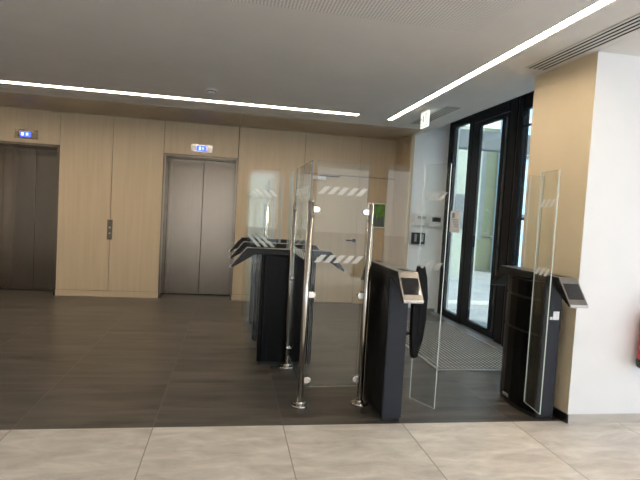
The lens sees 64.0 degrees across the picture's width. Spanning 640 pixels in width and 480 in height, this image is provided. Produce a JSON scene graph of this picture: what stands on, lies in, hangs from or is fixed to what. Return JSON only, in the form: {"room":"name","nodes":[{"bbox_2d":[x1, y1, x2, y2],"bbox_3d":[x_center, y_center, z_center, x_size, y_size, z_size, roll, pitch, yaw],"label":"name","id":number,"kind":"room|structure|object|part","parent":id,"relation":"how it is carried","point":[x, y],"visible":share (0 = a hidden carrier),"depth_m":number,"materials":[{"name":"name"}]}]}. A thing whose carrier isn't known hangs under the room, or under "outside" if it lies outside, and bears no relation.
{"room":"lobby","nodes":[
{"label":"lobby","id":0,"kind":"room"},
{"bbox_2d":[0,107,396,302],"bbox_3d":[-3.106,-0.501,7.551,8.700,2.590,0.620,3,3,-10],"label":"wall","id":1,"kind":"structure","parent":0,"point":[111,167],"depth_m":7.35,"materials":[{"name":"brown wood"}]},
{"bbox_2d":[14,129,37,138],"bbox_3d":[-4.021,-1.448,7.010,0.300,0.120,0.010,3,3,-10],"label":"display","id":2,"kind":"object","parent":1,"relation":"attached to","point":[18,133],"visible":1,"depth_m":7.01,"materials":[{"name":"metal"}]},
{"bbox_2d":[0,141,59,294],"bbox_3d":[-4.167,-0.302,7.292,0.938,2.099,0.446,3,3,-10],"label":"elevator","id":3,"kind":"object","parent":1,"relation":"attached to","point":[29,172],"visible":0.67,"depth_m":7.45,"materials":[{"name":"metal"}]},
{"bbox_3d":[-4.374,-0.314,7.446,0.427,2.058,0.030,3,3,-10],"label":"door panel","id":4,"kind":"part","parent":3,"relation":"part of","materials":[{"name":"metal"}]},
{"bbox_3d":[-4.260,0.729,7.532,0.876,0.008,0.070,3,3,-10],"label":"sill","id":5,"kind":"part","parent":3,"relation":"part of","materials":[{"name":"black plastic"}]},
{"bbox_3d":[-3.963,-0.294,7.520,0.397,2.058,0.030,3,3,-10],"label":"door panel","id":6,"kind":"part","parent":3,"relation":"part of","materials":[{"name":"metal"}]},
{"bbox_2d":[107,220,112,239],"bbox_3d":[-2.985,-0.148,7.271,0.070,0.280,0.017,3,3,-10],"label":"panel","id":7,"kind":"object","parent":1,"relation":"attached to","point":[109,222],"visible":1,"depth_m":7.27,"materials":[{"name":"metal"}]},
{"bbox_2d":[158,153,237,299],"bbox_3d":[-1.820,-0.189,7.712,1.053,2.099,0.446,3,3,-10],"label":"elevator","id":8,"kind":"object","parent":1,"relation":"attached to","point":[183,189],"visible":0.96,"depth_m":7.87,"materials":[{"name":"metal"}]},
{"bbox_3d":[-2.085,-0.203,7.856,0.512,2.058,0.030,3,3,-10],"label":"door panel","id":9,"kind":"part","parent":8,"relation":"part of","materials":[{"name":"metal"}]},
{"bbox_3d":[-1.913,0.842,7.951,0.991,0.008,0.070,3,3,-10],"label":"sill","id":10,"kind":"part","parent":8,"relation":"part of","materials":[{"name":"black plastic"}]},
{"bbox_3d":[-1.596,-0.179,7.943,0.472,2.058,0.030,3,3,-10],"label":"door panel","id":11,"kind":"part","parent":8,"relation":"part of","materials":[{"name":"metal"}]},
{"bbox_2d":[191,144,212,152],"bbox_3d":[-1.711,-1.326,7.423,0.300,0.120,0.010,3,3,-10],"label":"display","id":12,"kind":"object","parent":1,"relation":"attached to","point":[201,148],"visible":1,"depth_m":7.42,"materials":[{"name":"metal"}]},
{"bbox_2d":[55,289,362,303],"bbox_3d":[-3.125,0.768,7.317,8.498,0.083,0.028,3,3,-10],"label":"baseboard","id":13,"kind":"structure","parent":1,"relation":"attached to","point":[91,293],"depth_m":7.35,"materials":[{"name":"brown wood"}]},
{"bbox_2d":[300,173,359,302],"bbox_3d":[0.133,-0.016,7.819,0.855,1.953,0.088,3,3,-10],"label":"door","id":14,"kind":"structure","parent":1,"relation":"in","point":[334,229],"depth_m":7.85,"materials":[{"name":"brown wood"}]},
{"bbox_2d":[366,203,386,227],"bbox_3d":[0.873,-0.381,7.932,0.300,0.380,0.020,3,3,-10],"label":"framed poster","id":15,"kind":"object","parent":1,"relation":"attached to","point":[380,208],"visible":0.68,"depth_m":7.94,"materials":[{"name":"white plastic"}]},
{"bbox_2d":[373,204,384,226],"bbox_3d":[0.873,-0.381,7.935,0.270,0.350,0.010,3,3,-10],"label":"picture","id":16,"kind":"object","parent":15,"relation":"attached to","point":[379,211],"depth_m":7.94},
{"bbox_2d":[0,0,639,134],"bbox_3d":[-0.149,-1.534,1.251,12.200,0.510,12.900,3,3,-10],"label":"ceiling","id":17,"kind":"structure","parent":0,"point":[376,70],"depth_m":3.86,"materials":[{"name":"paint"}]},
{"bbox_2d":[0,81,359,115],"bbox_3d":[-3.180,-1.700,5.504,7.420,0.043,0.129,3,3,-10],"label":"light strip","id":18,"kind":"object","parent":17,"relation":"attached to","point":[8,82],"visible":0.44,"depth_m":5.80,"materials":[{"name":"white plastic"}]},
{"bbox_2d":[0,92,422,140],"bbox_3d":[-2.937,-1.727,6.654,8.600,0.032,1.050,3,3,-10],"label":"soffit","id":19,"kind":"structure","parent":17,"relation":"attached to","point":[7,99],"depth_m":6.83,"materials":[{"name":"brown wood"}]},
{"bbox_2d":[206,88,216,93],"bbox_3d":[-1.107,-1.517,5.234,0.110,0.050,0.110,3,3,-10],"label":"smoke detector","id":20,"kind":"object","parent":17,"relation":"attached to","point":[209,90],"visible":1,"depth_m":5.20,"materials":[{"name":"white plastic"}]},
{"bbox_2d":[420,108,431,128],"bbox_3d":[1.162,-1.339,5.665,0.060,0.190,0.230,3,3,-10],"label":"exit sign","id":21,"kind":"object","parent":17,"relation":"hanging from","point":[425,114],"visible":1,"depth_m":5.64,"materials":[{"name":"white plastic"}]},
{"bbox_2d":[410,106,460,124],"bbox_3d":[1.323,-1.438,5.961,0.180,0.004,1.108,3,3,-10],"label":"ceiling vent","id":22,"kind":"object","parent":17,"relation":"in","point":[446,110],"visible":0.85,"depth_m":5.77,"materials":[{"name":"metal"}]},
{"bbox_2d":[388,0,614,119],"bbox_3d":[1.796,-1.180,1.081,0.069,0.043,10.749,3,3,-10],"label":"light strip","id":23,"kind":"object","parent":17,"relation":"attached to","point":[602,3],"visible":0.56,"depth_m":3.52,"materials":[{"name":"white plastic"}]},
{"bbox_2d":[526,13,639,70],"bbox_3d":[2.145,-1.138,1.150,0.175,0.004,5.668,3,3,-10],"label":"ceiling vent","id":24,"kind":"object","parent":17,"relation":"in","point":[631,25],"visible":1,"depth_m":3.32,"materials":[{"name":"metal"}]},
{"bbox_2d":[0,289,639,479],"bbox_3d":[-0.357,1.297,1.646,12.200,0.060,13.400,3,3,-10],"label":"floor","id":25,"kind":"structure","parent":0,"point":[170,360],"depth_m":3.50,"materials":[{"name":"stone"}]},
{"bbox_2d":[262,181,269,237],"bbox_3d":[-0.750,0.099,6.899,0.124,1.735,1.215,3,3,-8],"label":"glass barrier","id":26,"kind":"object","parent":25,"relation":"on","point":[266,205],"visible":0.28,"depth_m":6.33,"materials":[{"name":"glass"}]},
{"bbox_3d":[-0.832,0.197,7.445,0.043,1.448,0.043,3,3,-10],"label":"post","id":27,"kind":"part","parent":26,"relation":"part of","materials":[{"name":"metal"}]},
{"bbox_3d":[-0.683,0.262,6.366,0.043,1.448,0.043,3,3,-10],"label":"post","id":28,"kind":"part","parent":26,"relation":"part of","materials":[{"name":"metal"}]},
{"bbox_2d":[229,176,305,323],"bbox_3d":[-0.567,0.144,6.144,1.037,1.745,0.248,3,3,-10],"label":"turnstile","id":29,"kind":"object","parent":25,"relation":"on","point":[241,240],"visible":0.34,"depth_m":6.12,"materials":[{"name":"black metal"}]},
{"bbox_3d":[-0.825,0.503,6.178,0.028,0.955,0.132,3,3,-10],"label":"panel","id":30,"kind":"part","parent":29,"relation":"part of","materials":[{"name":"clear glass"}]},
{"bbox_3d":[-0.555,-0.368,6.148,0.010,0.704,0.165,3,3,-10],"label":"fixed glass","id":31,"kind":"part","parent":29,"relation":"part of","materials":[{"name":"clear glass"}]},
{"bbox_2d":[229,175,324,340],"bbox_3d":[-0.430,0.191,5.394,1.037,1.745,0.360,3,3,-10],"label":"turnstile","id":32,"kind":"object","parent":25,"relation":"on","point":[244,244],"visible":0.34,"depth_m":5.31,"materials":[{"name":"black metal"}]},
{"bbox_3d":[-0.678,0.554,5.373,0.028,0.955,0.132,3,3,-10],"label":"panel","id":33,"kind":"part","parent":32,"relation":"part of","materials":[{"name":"clear glass"}]},
{"bbox_3d":[-0.408,-0.317,5.343,0.010,0.704,0.165,3,3,-10],"label":"fixed glass","id":34,"kind":"part","parent":32,"relation":"part of","materials":[{"name":"clear glass"}]},
{"bbox_2d":[230,168,344,363],"bbox_3d":[-0.295,0.238,4.655,1.037,1.745,0.285,3,3,-10],"label":"turnstile","id":35,"kind":"object","parent":25,"relation":"on","point":[274,264],"visible":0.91,"depth_m":4.57,"materials":[{"name":"black metal"}]},
{"bbox_3d":[-0.537,0.603,4.597,0.028,0.955,0.132,3,3,-10],"label":"panel","id":36,"kind":"part","parent":35,"relation":"part of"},
{"bbox_3d":[-0.267,-0.268,4.567,0.010,0.704,0.165,3,3,-10],"label":"fixed glass","id":37,"kind":"part","parent":35,"relation":"part of","materials":[{"name":"clear glass"}]},
{"bbox_3d":[-0.083,0.625,4.679,0.028,0.955,0.132,3,3,-10],"label":"panel","id":38,"kind":"part","parent":35,"relation":"part of","materials":[{"name":"clear glass"}]},
{"bbox_2d":[279,160,374,408],"bbox_3d":[0.046,0.293,4.067,0.566,1.735,1.019,3,3,-10],"label":"glass barrier","id":39,"kind":"object","parent":25,"relation":"on","point":[359,401],"visible":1,"depth_m":3.66,"materials":[{"name":"glass"}]},
{"bbox_3d":[-0.257,0.386,4.475,0.043,1.448,0.043,3,3,-10],"label":"post","id":40,"kind":"part","parent":39,"relation":"part of","materials":[{"name":"metal"}]},
{"bbox_3d":[-0.168,0.215,4.026,0.010,1.600,0.830,3,3,-10],"label":"glass panel","id":41,"kind":"part","parent":39,"relation":"part of","materials":[{"name":"clear glass"}]},
{"bbox_3d":[-0.102,0.441,3.596,0.043,1.448,0.043,3,3,-10],"label":"post","id":42,"kind":"part","parent":39,"relation":"part of","materials":[{"name":"metal"}]},
{"bbox_3d":[0.125,0.253,3.637,0.379,1.600,0.010,3,3,-13],"label":"glass panel","id":43,"kind":"part","parent":39,"relation":"part of","materials":[{"name":"clear glass"}]},
{"bbox_3d":[0.328,0.461,3.698,0.043,1.448,0.043,3,3,-10],"label":"post","id":44,"kind":"part","parent":39,"relation":"part of","materials":[{"name":"metal"}]},
{"bbox_2d":[361,163,451,420],"bbox_3d":[0.594,0.341,3.661,0.355,1.745,1.037,3,3,-10],"label":"turnstile","id":45,"kind":"object","parent":25,"relation":"on","point":[392,286],"visible":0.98,"depth_m":3.47,"materials":[{"name":"black metal"}]},
{"bbox_3d":[0.425,0.696,3.888,0.132,0.955,0.028,3,3,-10],"label":"panel","id":46,"kind":"part","parent":45,"relation":"part of","materials":[{"name":"black metal"}]},
{"bbox_3d":[0.505,0.724,3.434,0.132,0.955,0.028,3,3,-10],"label":"panel","id":47,"kind":"part","parent":45,"relation":"part of","materials":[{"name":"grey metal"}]},
{"bbox_3d":[0.540,-0.171,3.607,0.165,0.704,0.010,3,3,-10],"label":"fixed glass","id":48,"kind":"part","parent":45,"relation":"part of","materials":[{"name":"clear glass"}]},
{"bbox_3d":[0.696,0.505,3.615,0.107,0.654,0.055,3,3,-10],"label":"swing arm","id":49,"kind":"part","parent":45,"relation":"part of"},
{"bbox_2d":[405,321,502,370],"bbox_3d":[1.388,1.146,5.774,1.010,0.010,2.072,3,3,-10],"label":"entrance mat","id":50,"kind":"object","parent":25,"relation":"on","point":[459,350],"visible":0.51,"depth_m":5.40,"materials":[{"name":"metal"}]},
{"bbox_2d":[428,312,502,350],"bbox_3d":[1.917,1.163,6.011,0.095,0.012,3.153,3,3,-10],"label":"threshold","id":51,"kind":"object","parent":25,"relation":"on","point":[476,335],"visible":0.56,"depth_m":6.32,"materials":[{"name":"metal"}]},
{"bbox_2d":[491,170,588,417],"bbox_3d":[1.563,0.388,3.834,0.218,1.745,1.037,3,3,-10],"label":"turnstile","id":52,"kind":"object","parent":25,"relation":"on","point":[534,297],"visible":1,"depth_m":3.68,"materials":[{"name":"black metal"}]},
{"bbox_3d":[1.579,-0.121,3.793,0.123,0.704,0.010,3,3,-10],"label":"fixed glass","id":53,"kind":"part","parent":52,"relation":"part of","materials":[{"name":"clear glass"}]},
{"bbox_3d":[1.621,0.778,3.634,0.132,0.955,0.028,3,3,-10],"label":"panel","id":54,"kind":"part","parent":52,"relation":"part of","materials":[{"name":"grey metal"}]},
{"bbox_2d":[389,134,414,267],"bbox_3d":[1.205,-0.259,7.693,0.050,2.590,0.660,3,3,-10],"label":"wall","id":55,"kind":"structure","parent":0,"point":[405,146],"depth_m":7.58,"materials":[{"name":"brown wood"}]},
{"bbox_2d":[406,123,459,312],"bbox_3d":[1.620,-0.433,7.556,0.699,3.000,0.150,3,3,-10],"label":"wall","id":56,"kind":"structure","parent":0,"point":[431,147],"depth_m":7.47,"materials":[{"name":"white paint"}]},
{"bbox_2d":[411,232,424,244],"bbox_3d":[1.425,-0.023,7.448,0.200,0.170,0.047,3,3,-10],"label":"card reader","id":57,"kind":"object","parent":56,"relation":"attached to","point":[415,237],"visible":0.96,"depth_m":7.42,"materials":[{"name":"black plastic"}]},
{"bbox_2d":[413,213,426,225],"bbox_3d":[1.451,-0.296,7.435,0.190,0.170,0.047,3,3,-10],"label":"controller","id":58,"kind":"object","parent":56,"relation":"attached to","point":[417,217],"visible":0.98,"depth_m":7.41,"materials":[{"name":"white plastic"}]},
{"bbox_2d":[408,308,433,312],"bbox_3d":[1.446,1.032,7.534,0.488,0.060,0.015,3,3,-10],"label":"baseboard","id":59,"kind":"structure","parent":56,"relation":"attached to","point":[428,309],"depth_m":7.56,"materials":[{"name":"metal"}]},
{"bbox_2d":[428,215,441,227],"bbox_3d":[1.671,-0.271,7.476,0.190,0.170,0.047,3,3,-10],"label":"controller","id":60,"kind":"object","parent":56,"relation":"attached to","point":[433,221],"visible":1,"depth_m":7.45,"materials":[{"name":"white plastic"}]},
{"bbox_2d":[437,91,533,345],"bbox_3d":[2.110,-0.322,5.974,0.080,3.000,3.135,3,3,-10],"label":"window","id":61,"kind":"structure","parent":56,"relation":"in","point":[519,107],"depth_m":5.84,"materials":[{"name":"black metal"}]},
{"bbox_2d":[449,211,460,232],"bbox_3d":[1.883,-0.256,7.151,0.003,0.300,0.320,3,3,-10],"label":"notice","id":62,"kind":"object","parent":61,"relation":"attached to","point":[455,215],"visible":1,"depth_m":7.14,"materials":[{"name":"paper"}]},
{"bbox_2d":[452,213,457,226],"bbox_3d":[1.884,-0.281,7.150,0.002,0.190,0.200,3,3,-10],"label":"print","id":63,"kind":"object","parent":62,"relation":"attached to","point":[454,215],"depth_m":7.15},
{"bbox_2d":[460,112,510,338],"bbox_3d":[2.010,-0.178,6.352,0.110,2.638,0.865,3,3,-10],"label":"door","id":64,"kind":"structure","parent":61,"relation":"attached to","point":[488,331],"depth_m":6.54,"materials":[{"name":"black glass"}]},
{"bbox_2d":[520,51,639,413],"bbox_3d":[3.566,-0.143,4.178,3.731,3.000,0.680,3,3,-10],"label":"wall pillar","id":65,"kind":"structure","parent":0,"point":[585,125],"depth_m":3.60,"materials":[{"name":"white paint"}]},
{"bbox_2d":[553,406,567,423],"bbox_3d":[1.658,1.233,3.924,0.010,0.062,0.691,3,3,-13],"label":"baseboard","id":66,"kind":"structure","parent":65,"relation":"attached to","point":[557,413],"depth_m":3.65,"materials":[{"name":"black plastic"}]},
{"bbox_2d":[568,413,639,423],"bbox_3d":[3.503,1.341,3.908,3.590,0.062,0.012,3,3,-10],"label":"baseboard","id":67,"kind":"structure","parent":65,"relation":"attached to","point":[627,417],"depth_m":3.64,"materials":[{"name":"stone"}]},
{"bbox_2d":[636,320,639,367],"bbox_3d":[2.318,0.646,3.570,0.175,0.505,0.164,6,4,37],"label":"fire extinguisher","id":68,"kind":"object","parent":65,"relation":"attached to","point":[638,342],"visible":1,"depth_m":3.59,"materials":[{"name":"red metal"}]},
{"bbox_2d":[636,358,639,367],"bbox_3d":[2.304,0.871,3.583,0.164,0.055,0.164,3,3,-10],"label":"base","id":69,"kind":"object","parent":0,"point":[637,359],"depth_m":3.58,"materials":[{"name":"black rubber"}]},
{"label":"outside","id":70,"kind":"structure","parent":0,"visible":0},
{"bbox_2d":[447,270,490,326],"bbox_3d":[4.488,1.546,2.920,58.000,0.070,64.000,3,3,-10],"label":"ground","id":71,"kind":"structure","parent":70,"point":[480,290],"depth_m":10.02,"materials":[{"name":"grey concrete"}]},
{"bbox_2d":[450,126,484,274],"bbox_3d":[2.537,-1.099,13.693,3.100,3.850,1.220,3,3,-10],"label":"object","id":72,"kind":"structure","parent":71,"relation":"on","point":[462,154],"depth_m":13.30,"materials":[{"name":"concrete"}]},
{"bbox_2d":[448,300,488,304],"bbox_3d":[3.987,1.134,8.961,3.900,0.060,0.100,3,3,-10],"label":"kerb","id":73,"kind":"object","parent":71,"relation":"on","point":[449,301],"depth_m":8.67,"materials":[{"name":"white concrete"}]},
{"bbox_2d":[474,128,499,269],"bbox_3d":[5.181,-1.248,16.580,2.900,4.150,3.040,3,3,-10],"label":"neighbouring building","id":74,"kind":"structure","parent":71,"relation":"on","point":[490,159],"depth_m":15.04,"materials":[{"name":"concrete"}]},
{"bbox_2d":[459,129,530,154],"bbox_3d":[3.710,-0.400,9.503,3.800,3.030,0.250,3,3,-10],"label":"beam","id":75,"kind":"structure","parent":71,"relation":"on","point":[491,141],"depth_m":9.17,"materials":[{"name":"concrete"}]},
{"bbox_2d":[490,109,532,270],"bbox_3d":[9.468,-3.353,15.070,8.400,9.000,1.030,3,3,-10],"label":"building","id":76,"kind":"structure","parent":71,"relation":"on","point":[531,110],"depth_m":14.10,"materials":[{"name":"concrete"}]}
]}

